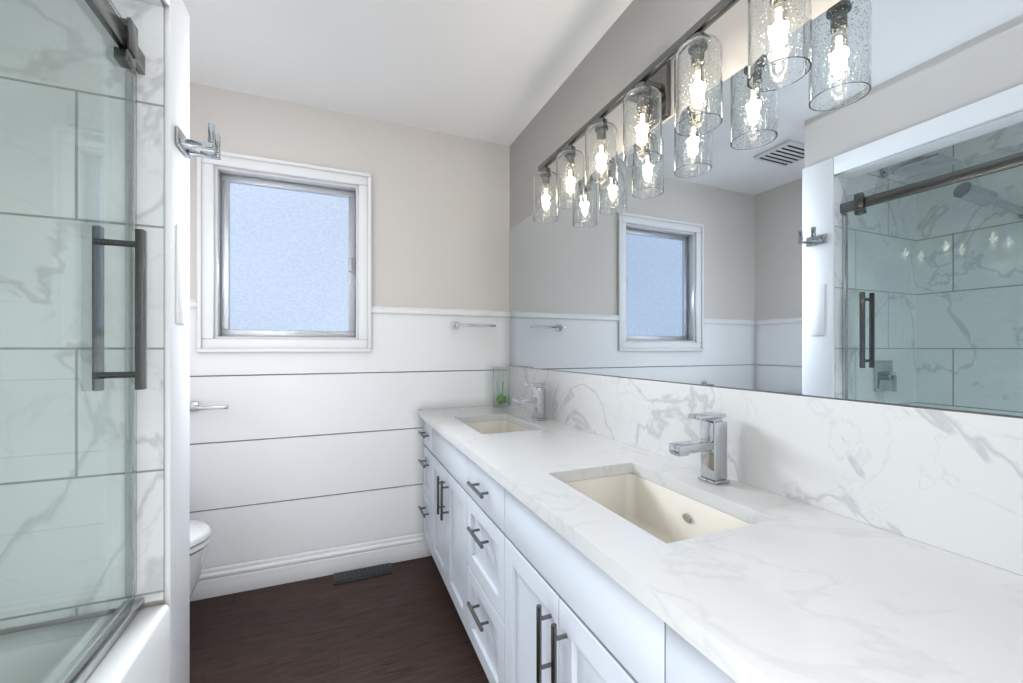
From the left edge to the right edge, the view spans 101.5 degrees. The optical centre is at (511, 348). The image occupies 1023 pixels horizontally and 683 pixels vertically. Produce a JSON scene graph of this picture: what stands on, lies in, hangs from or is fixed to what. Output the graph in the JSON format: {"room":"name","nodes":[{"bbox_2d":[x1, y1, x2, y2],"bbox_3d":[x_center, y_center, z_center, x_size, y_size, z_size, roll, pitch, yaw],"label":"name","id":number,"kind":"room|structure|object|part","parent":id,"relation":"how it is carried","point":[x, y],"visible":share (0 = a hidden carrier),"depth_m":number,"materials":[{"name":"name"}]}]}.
{"room":"bathroom","nodes":[
{"label":"bathroom","id":0,"kind":"room"},
{"bbox_2d":[142,0,183,607],"bbox_3d":[-1.301,-0.039,1.021,0.777,2.440,0.143,0,0,-22],"label":"wall","id":1,"kind":"structure","parent":0,"point":[154,603],"depth_m":1.09,"materials":[{"name":"white paint"}]},
{"bbox_2d":[111,0,163,602],"bbox_3d":[-1.266,-0.118,0.952,0.765,1.548,0.012,0,0,-22],"label":"tile","id":2,"kind":"structure","parent":1,"relation":"attached to","point":[147,19],"depth_m":1.08,"materials":[{"name":"tile"}]},
{"bbox_2d":[164,0,189,682],"bbox_3d":[-0.935,0.095,1.170,0.014,2.172,0.157,0,0,-22],"label":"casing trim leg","id":3,"kind":"structure","parent":1,"relation":"attached to","point":[176,338],"depth_m":1.14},
{"bbox_2d":[176,224,185,324],"bbox_3d":[-0.925,-0.204,1.170,0.004,0.270,0.070,0,0,-22],"label":"guard","id":4,"kind":"object","parent":3,"relation":"attached to","point":[180,275],"visible":1,"depth_m":1.16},
{"bbox_2d":[175,122,220,159],"bbox_3d":[-0.890,-0.594,1.192,0.085,0.080,0.100,0,0,-22],"label":"robe hook","id":5,"kind":"object","parent":3,"relation":"attached to","point":[184,144],"visible":1,"depth_m":1.17,"materials":[{"name":"silver metal"}]},
{"bbox_3d":[-0.925,-0.579,1.177,0.008,0.050,0.100,0,0,-23],"label":"plate","id":6,"kind":"part","parent":5,"relation":"part of","materials":[{"name":"silver metal"}]},
{"bbox_3d":[-0.874,-0.569,1.163,0.077,0.016,0.020,0,0,-23],"label":"arm","id":7,"kind":"part","parent":5,"relation":"part of"},
{"bbox_3d":[-0.899,-0.569,1.224,0.077,0.016,0.020,0,0,-23],"label":"arm","id":8,"kind":"part","parent":5,"relation":"part of"},
{"bbox_2d":[190,556,489,682],"bbox_3d":[-0.527,1.211,0.991,2.424,0.060,2.815,0,0,-22],"label":"floor","id":9,"kind":"structure","parent":0,"point":[402,623],"depth_m":1.73,"materials":[{"name":"brown wood"}]},
{"bbox_2d":[0,0,169,682],"bbox_3d":[-0.968,0.196,0.244,0.790,1.970,1.524,0,0,-22],"label":"bathtub","id":10,"kind":"object","parent":9,"relation":"on","point":[73,309],"visible":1,"depth_m":0.81,"materials":[{"name":"glass"}]},
{"bbox_3d":[-0.909,-0.244,0.966,0.067,0.015,0.015,0,0,-23],"label":"door pull post","id":11,"kind":"part","parent":10,"relation":"part of","materials":[{"name":"silver metal"}]},
{"bbox_3d":[-0.909,0.061,0.966,0.067,0.015,0.015,0,0,-23],"label":"door pull post","id":12,"kind":"part","parent":10,"relation":"part of","materials":[{"name":"silver metal"}]},
{"bbox_3d":[-0.871,-0.091,0.981,0.018,0.375,0.018,0,0,-23],"label":"door pull","id":13,"kind":"part","parent":10,"relation":"part of","materials":[{"name":"silver metal"}]},
{"bbox_2d":[190,520,211,597],"bbox_3d":[-1.508,0.758,1.490,0.726,0.846,0.416,0,0,-22],"label":"toilet","id":14,"kind":"object","parent":9,"relation":"on","point":[200,534],"visible":0.08,"depth_m":1.58,"materials":[{"name":"white ceramic"}]},
{"bbox_2d":[333,563,392,584],"bbox_3d":[-0.777,1.176,2.189,0.290,0.008,0.110,0,0,-22],"label":"floor vent","id":15,"kind":"object","parent":9,"relation":"in","point":[361,573],"visible":1,"depth_m":2.18,"materials":[{"name":"black metal"}]},
{"bbox_2d":[418,414,749,682],"bbox_3d":[0.213,0.780,1.301,0.573,0.802,2.540,0,0,-22],"label":"bathroom vanity","id":16,"kind":"object","parent":9,"relation":"on","point":[533,605],"depth_m":1.05,"materials":[{"name":"white wood"}]},
{"bbox_3d":[-0.449,0.465,2.273,0.020,0.147,0.236,0,0,-23],"label":"drawer","id":17,"kind":"part","parent":16,"relation":"part of","materials":[{"name":"white wood"}]},
{"bbox_3d":[-0.450,0.673,2.273,0.019,0.254,0.236,0,0,-23],"label":"drawer","id":18,"kind":"part","parent":16,"relation":"part of","materials":[{"name":"white wood"}]},
{"bbox_3d":[-0.450,0.936,2.273,0.019,0.260,0.236,0,0,-23],"label":"drawer","id":19,"kind":"part","parent":16,"relation":"part of","materials":[{"name":"white wood"}]},
{"bbox_3d":[-0.342,0.806,2.014,0.019,0.520,0.319,0,0,-23],"label":"door","id":20,"kind":"part","parent":16,"relation":"part of","materials":[{"name":"white wood"}]},
{"bbox_3d":[-0.289,0.606,1.824,0.031,0.009,0.009,0,0,-23],"label":"pull post","id":21,"kind":"part","parent":16,"relation":"part of","materials":[{"name":"silver metal"}]},
{"bbox_3d":[-0.289,0.716,1.824,0.031,0.009,0.009,0,0,-23],"label":"pull post","id":22,"kind":"part","parent":16,"relation":"part of","materials":[{"name":"silver metal"}]},
{"bbox_3d":[-0.219,0.806,1.717,0.019,0.520,0.319,0,0,-23],"label":"door","id":23,"kind":"part","parent":16,"relation":"part of","materials":[{"name":"white wood"}]},
{"bbox_3d":[-0.125,0.881,1.426,0.031,0.009,0.009,0,0,-23],"label":"pull post","id":24,"kind":"part","parent":16,"relation":"part of","materials":[{"name":"silver metal"}]},
{"bbox_3d":[-0.125,0.621,1.426,0.031,0.009,0.009,0,0,-23],"label":"pull post","id":25,"kind":"part","parent":16,"relation":"part of","materials":[{"name":"silver metal"}]},
{"bbox_3d":[-0.125,0.465,1.426,0.031,0.009,0.009,0,0,-23],"label":"pull post","id":26,"kind":"part","parent":16,"relation":"part of","materials":[{"name":"silver metal"}]},
{"bbox_3d":[-0.089,0.881,1.339,0.031,0.009,0.009,0,0,-23],"label":"pull post","id":27,"kind":"part","parent":16,"relation":"part of","materials":[{"name":"silver metal"}]},
{"bbox_3d":[-0.089,0.621,1.339,0.031,0.009,0.009,0,0,-23],"label":"pull post","id":28,"kind":"part","parent":16,"relation":"part of","materials":[{"name":"silver metal"}]},
{"bbox_3d":[-0.089,0.465,1.339,0.031,0.009,0.009,0,0,-23],"label":"pull post","id":29,"kind":"part","parent":16,"relation":"part of","materials":[{"name":"silver metal"}]},
{"bbox_3d":[-0.084,0.465,1.392,0.020,0.147,0.378,0,0,-23],"label":"drawer","id":30,"kind":"part","parent":16,"relation":"part of","materials":[{"name":"white wood"}]},
{"bbox_3d":[-0.085,0.673,1.392,0.019,0.254,0.378,0,0,-23],"label":"drawer","id":31,"kind":"part","parent":16,"relation":"part of","materials":[{"name":"white wood"}]},
{"bbox_3d":[-0.085,0.936,1.392,0.019,0.260,0.378,0,0,-23],"label":"drawer","id":32,"kind":"part","parent":16,"relation":"part of","materials":[{"name":"white wood"}]},
{"bbox_3d":[0.050,0.806,1.067,0.019,0.520,0.319,0,0,-23],"label":"door","id":33,"kind":"part","parent":16,"relation":"part of","materials":[{"name":"white wood"}]},
{"bbox_3d":[0.076,0.606,0.942,0.031,0.009,0.009,0,0,-23],"label":"pull post","id":34,"kind":"part","parent":16,"relation":"part of","materials":[{"name":"silver metal"}]},
{"bbox_3d":[0.076,0.716,0.942,0.031,0.009,0.009,0,0,-23],"label":"pull post","id":35,"kind":"part","parent":16,"relation":"part of","materials":[{"name":"silver metal"}]},
{"bbox_3d":[0.103,0.606,0.877,0.031,0.009,0.009,0,0,-23],"label":"pull post","id":36,"kind":"part","parent":16,"relation":"part of","materials":[{"name":"silver metal"}]},
{"bbox_3d":[0.173,0.806,0.770,0.019,0.520,0.319,0,0,-23],"label":"door","id":37,"kind":"part","parent":16,"relation":"part of","materials":[{"name":"white wood"}]},
{"bbox_2d":[418,406,1022,682],"bbox_3d":[0.217,0.362,1.303,0.565,0.032,2.540,0,0,-22],"label":"countertop","id":38,"kind":"structure","parent":16,"relation":"on","point":[808,592],"depth_m":0.64,"materials":[{"name":"white stone"}]},
{"bbox_2d":[458,418,533,433],"bbox_3d":[-0.072,0.459,1.952,0.345,0.185,0.515,0,0,-22],"label":"sink","id":39,"kind":"object","parent":38,"relation":"in","point":[483,425],"depth_m":2.16,"materials":[{"name":"beige ceramic"}]},
{"bbox_2d":[493,367,508,406],"bbox_3d":[-0.062,0.228,2.502,0.100,0.235,0.100,0,0,-22],"label":"vase","id":40,"kind":"object","parent":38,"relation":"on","point":[500,386],"visible":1,"depth_m":2.46,"materials":[{"name":"clear glass"}]},
{"bbox_2d":[510,382,545,421],"bbox_3d":[0.088,0.257,2.018,0.163,0.178,0.056,0,0,-22],"label":"faucet","id":41,"kind":"object","parent":38,"relation":"on","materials":[{"name":"silver metal"}]},
{"bbox_2d":[562,466,761,541],"bbox_3d":[0.320,0.459,1.005,0.345,0.185,0.515,0,0,-22],"label":"sink","id":42,"kind":"object","parent":38,"relation":"in","point":[670,512],"depth_m":1.16,"materials":[{"name":"beige ceramic"}]},
{"bbox_2d":[666,410,733,485],"bbox_3d":[0.480,0.257,1.071,0.163,0.178,0.055,0,0,-22],"label":"faucet","id":43,"kind":"object","parent":38,"relation":"on","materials":[{"name":"silver metal"}]},
{"bbox_2d":[190,82,509,339],"bbox_3d":[-1.043,-0.039,2.236,2.184,2.440,0.120,0,0,-22],"label":"wall","id":44,"kind":"structure","parent":0,"point":[440,215],"depth_m":2.36,"materials":[{"name":"beige paint"}]},
{"bbox_2d":[190,299,196,307],"bbox_3d":[-1.755,-0.211,1.863,0.584,0.040,0.024,0,0,-22],"label":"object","id":45,"kind":"structure","parent":44,"relation":"attached to","point":[193,303],"depth_m":1.96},
{"bbox_2d":[190,308,196,375],"bbox_3d":[-1.757,-0.032,1.869,0.584,0.319,0.012,0,0,-22],"label":"wall panel","id":46,"kind":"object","parent":44,"relation":"attached to","point":[193,341],"depth_m":1.97,"materials":[{"name":"white wood"}]},
{"bbox_2d":[190,532,431,600],"bbox_3d":[-1.226,1.114,2.071,1.720,0.134,0.020,0,0,-22],"label":"baseboard","id":47,"kind":"structure","parent":44,"relation":"attached to","point":[238,577],"depth_m":2.14,"materials":[{"name":"white wood"}]},
{"bbox_2d":[371,306,509,317],"bbox_3d":[-0.385,-0.211,2.431,0.819,0.040,0.024,0,0,-22],"label":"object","id":48,"kind":"structure","parent":44,"relation":"attached to","point":[429,311],"depth_m":2.40,"materials":[{"name":"white wood"}]},
{"bbox_2d":[371,314,509,371],"bbox_3d":[-0.387,-0.032,2.436,0.819,0.319,0.012,0,0,-22],"label":"wall panel","id":49,"kind":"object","parent":44,"relation":"attached to","point":[400,342],"depth_m":2.41,"materials":[{"name":"white wood"}]},
{"bbox_2d":[452,322,495,328],"bbox_3d":[-0.221,-0.135,2.458,0.250,0.040,0.074,0,0,-22],"label":"towel bar","id":50,"kind":"object","parent":44,"relation":"attached to","point":[455,325],"visible":1,"depth_m":2.44,"materials":[{"name":"silver metal"}]},
{"bbox_3d":[-0.330,-0.135,2.449,0.040,0.040,0.008,0,0,-23],"label":"plate","id":51,"kind":"part","parent":50,"relation":"part of","materials":[{"name":"silver metal"}]},
{"bbox_2d":[184,0,632,145],"bbox_3d":[-0.527,-1.289,0.991,2.424,0.060,2.815,0,0,-22],"label":"ceiling","id":52,"kind":"structure","parent":0,"point":[497,71],"depth_m":1.79,"materials":[{"name":"white paint"}]},
{"bbox_2d":[510,0,1022,416],"bbox_3d":[0.537,-0.039,1.432,0.120,2.440,2.815,0,0,-22],"label":"wall","id":53,"kind":"structure","parent":0,"point":[636,40],"depth_m":1.60,"materials":[{"name":"beige paint"}]},
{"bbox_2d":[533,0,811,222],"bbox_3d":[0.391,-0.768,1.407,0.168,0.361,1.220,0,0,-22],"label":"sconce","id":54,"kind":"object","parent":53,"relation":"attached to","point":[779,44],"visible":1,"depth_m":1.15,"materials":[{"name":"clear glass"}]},
{"bbox_3d":[0.157,-0.692,1.905,0.116,0.208,0.116,0,0,-23],"label":"lamp shade","id":55,"kind":"part","parent":54,"relation":"part of","materials":[{"name":"clear glass"}]},
{"bbox_3d":[0.240,-0.692,1.704,0.116,0.208,0.116,0,0,-23],"label":"lamp shade","id":56,"kind":"part","parent":54,"relation":"part of","materials":[{"name":"clear glass"}]},
{"bbox_3d":[0.324,-0.692,1.502,0.116,0.208,0.116,0,0,-23],"label":"lamp shade","id":57,"kind":"part","parent":54,"relation":"part of","materials":[{"name":"clear glass"}]},
{"bbox_3d":[0.407,-0.692,1.301,0.116,0.208,0.116,0,0,-23],"label":"lamp shade","id":58,"kind":"part","parent":54,"relation":"part of","materials":[{"name":"clear glass"}]},
{"bbox_3d":[0.448,-0.841,1.333,0.077,0.016,0.016,0,0,-23],"label":"arm","id":59,"kind":"part","parent":54,"relation":"part of"},
{"bbox_3d":[0.491,-0.692,1.099,0.116,0.208,0.116,0,0,-23],"label":"lamp shade","id":60,"kind":"part","parent":54,"relation":"part of","materials":[{"name":"clear glass"}]},
{"bbox_3d":[0.574,-0.692,0.898,0.116,0.208,0.116,0,0,-23],"label":"lamp shade","id":61,"kind":"part","parent":54,"relation":"part of","materials":[{"name":"clear glass"}]},
{"bbox_2d":[509,0,1022,415],"bbox_3d":[0.443,-0.315,1.494,0.006,0.839,2.382,0,0,-22],"label":"mirror","id":62,"kind":"object","parent":53,"relation":"attached to","point":[842,218],"visible":0.89,"depth_m":0.90,"materials":[{"name":"white mirror"}]},
{"bbox_3d":[-1.152,0.567,2.191,0.651,1.228,0.120,0,0,-22],"label":"wall","id":63,"kind":"structure","parent":0,"visible":0},
{"bbox_2d":[190,402,227,410],"bbox_3d":[-1.421,0.273,1.956,0.172,0.044,0.084,0,0,-22],"label":"paper holder","id":64,"kind":"object","parent":63,"relation":"attached to","point":[194,406],"visible":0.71,"depth_m":1.93,"materials":[{"name":"silver metal"}]},
{"bbox_3d":[-1.496,0.273,1.966,0.040,0.044,0.008,0,0,-23],"label":"plate","id":65,"kind":"part","parent":64,"relation":"part of","materials":[{"name":"silver metal"}]},
{"bbox_2d":[197,352,370,375],"bbox_3d":[-1.126,0.073,2.130,0.781,0.110,0.012,0,0,-22],"label":"wall panel","id":66,"kind":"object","parent":63,"relation":"attached to","point":[231,363],"depth_m":2.11,"materials":[{"name":"white wood"}]},
{"bbox_2d":[201,155,367,348],"bbox_3d":[-1.148,-0.464,2.182,0.781,0.964,0.139,0,0,-22],"label":"window","id":67,"kind":"structure","parent":63,"relation":"in","point":[289,253],"depth_m":2.18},
{"bbox_2d":[197,157,200,348],"bbox_3d":[-1.472,-0.464,1.968,0.018,0.928,0.008,0,0,-22],"label":"trim band","id":68,"kind":"object","parent":67,"relation":"attached to","point":[198,252],"visible":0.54,"depth_m":1.97,"materials":[{"name":"white wood"}]},
{"bbox_3d":[-1.456,-0.464,1.990,0.065,0.834,0.019,0,0,-23],"label":"trim casing","id":69,"kind":"part","parent":67,"relation":"part of","materials":[{"name":"white wood"}]},
{"bbox_3d":[-1.430,-0.464,2.092,0.036,0.738,0.040,0,0,-22],"label":"window sash","id":70,"kind":"part","parent":67,"relation":"part of","materials":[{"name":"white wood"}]},
{"bbox_2d":[197,148,370,176],"bbox_3d":[-1.120,-0.937,2.114,0.781,0.018,0.008,0,0,-22],"label":"trim band","id":71,"kind":"object","parent":67,"relation":"attached to","point":[292,163],"visible":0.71,"depth_m":2.11,"materials":[{"name":"white wood"}]},
{"bbox_2d":[197,349,370,351],"bbox_3d":[-1.120,0.009,2.114,0.781,0.018,0.008,0,0,-22],"label":"trim band","id":72,"kind":"object","parent":67,"relation":"attached to","point":[283,350],"visible":1,"depth_m":2.10,"materials":[{"name":"white wood"}]},
{"bbox_3d":[-1.125,-0.015,2.127,0.781,0.065,0.019,0,0,-23],"label":"trim casing","id":73,"kind":"part","parent":67,"relation":"part of","materials":[{"name":"white wood"}]},
{"bbox_3d":[-1.125,-0.913,2.127,0.781,0.065,0.019,0,0,-23],"label":"trim casing","id":74,"kind":"part","parent":67,"relation":"part of","materials":[{"name":"white wood"}]},
{"bbox_3d":[-1.148,-0.875,2.182,0.627,0.012,0.100,0,0,-22],"label":"window jamb","id":75,"kind":"part","parent":67,"relation":"part of","materials":[{"name":"white wood"}]},
{"bbox_3d":[-1.157,-0.851,2.205,0.627,0.036,0.040,0,0,-22],"label":"window sash","id":76,"kind":"part","parent":67,"relation":"part of","materials":[{"name":"silver metal"}]},
{"bbox_3d":[-1.157,-0.077,2.205,0.627,0.036,0.040,0,0,-22],"label":"window sash","id":77,"kind":"part","parent":67,"relation":"part of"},
{"bbox_3d":[-1.160,-0.464,2.211,0.555,0.738,0.006,0,0,-23],"label":"glass pane","id":78,"kind":"part","parent":67,"relation":"part of","materials":[{"name":"glass"}]},
{"bbox_2d":[348,257,352,271],"bbox_3d":[-0.880,-0.459,2.285,0.022,0.080,0.026,0,0,-22],"label":"sash lock","id":79,"kind":"object","parent":67,"relation":"attached to","point":[350,264],"visible":0.98,"depth_m":2.27,"materials":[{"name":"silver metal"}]},
{"bbox_3d":[-0.884,-0.464,2.318,0.036,0.738,0.040,0,0,-22],"label":"window sash","id":80,"kind":"part","parent":67,"relation":"part of","materials":[{"name":"silver metal"}]},
{"bbox_3d":[-0.794,-0.464,2.264,0.065,0.834,0.019,0,0,-23],"label":"trim casing","id":81,"kind":"part","parent":67,"relation":"part of","materials":[{"name":"white wood"}]},
{"bbox_2d":[368,177,370,348],"bbox_3d":[-0.767,-0.464,2.260,0.018,0.928,0.008,0,0,-22],"label":"trim band","id":82,"kind":"object","parent":67,"relation":"attached to","point":[369,262],"visible":1,"depth_m":2.26,"materials":[{"name":"white wood"}]},
{"bbox_2d":[218,336,355,339],"bbox_3d":[-1.148,-0.053,2.182,0.627,0.012,0.100,0,0,-22],"label":"window sill","id":83,"kind":"structure","parent":63,"relation":"attached to","point":[309,338],"depth_m":2.14,"materials":[{"name":"white wood"}]},
{"bbox_2d":[190,484,422,568],"bbox_3d":[-1.018,0.932,2.175,2.184,0.317,0.012,0,0,-22],"label":"wall panel","id":84,"kind":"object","parent":63,"relation":"attached to","point":[242,534],"depth_m":2.16,"materials":[{"name":"white wood"}]},
{"bbox_2d":[190,428,423,511],"bbox_3d":[-1.018,0.611,2.175,2.184,0.314,0.012,0,0,-22],"label":"wall panel","id":85,"kind":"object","parent":63,"relation":"attached to","point":[231,474],"depth_m":2.14,"materials":[{"name":"white wood"}]},
{"bbox_2d":[190,371,492,443],"bbox_3d":[-1.018,0.291,2.175,2.184,0.314,0.012,0,0,-22],"label":"wall panel","id":86,"kind":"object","parent":63,"relation":"attached to","point":[267,406],"depth_m":2.18,"materials":[{"name":"white wood"}]},
{"bbox_2d":[190,370,492,512],"bbox_3d":[-1.019,0.586,2.179,2.184,1.010,0.004,0,0,-22],"label":"panel grooves","id":87,"kind":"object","parent":63,"relation":"attached to","point":[321,434],"depth_m":2.17,"materials":[{"name":"grey wood"}]},
{"bbox_3d":[-0.670,-1.081,0.372,0.107,0.355,1.540,0,0,-22],"label":"wall","id":88,"kind":"structure","parent":0,"visible":0},
{"bbox_2d":[135,0,162,6],"bbox_3d":[-0.668,-0.898,0.367,0.107,0.012,1.526,0,0,-22],"label":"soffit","id":89,"kind":"structure","parent":88,"relation":"attached to","point":[159,3],"depth_m":1.08,"materials":[{"name":"white paint"}]},
{"bbox_2d":[162,0,169,5],"bbox_3d":[-0.612,-0.945,0.391,0.014,0.092,1.527,0,0,-22],"label":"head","id":90,"kind":"structure","parent":88,"relation":"attached to","point":[166,2],"depth_m":1.09}
]}

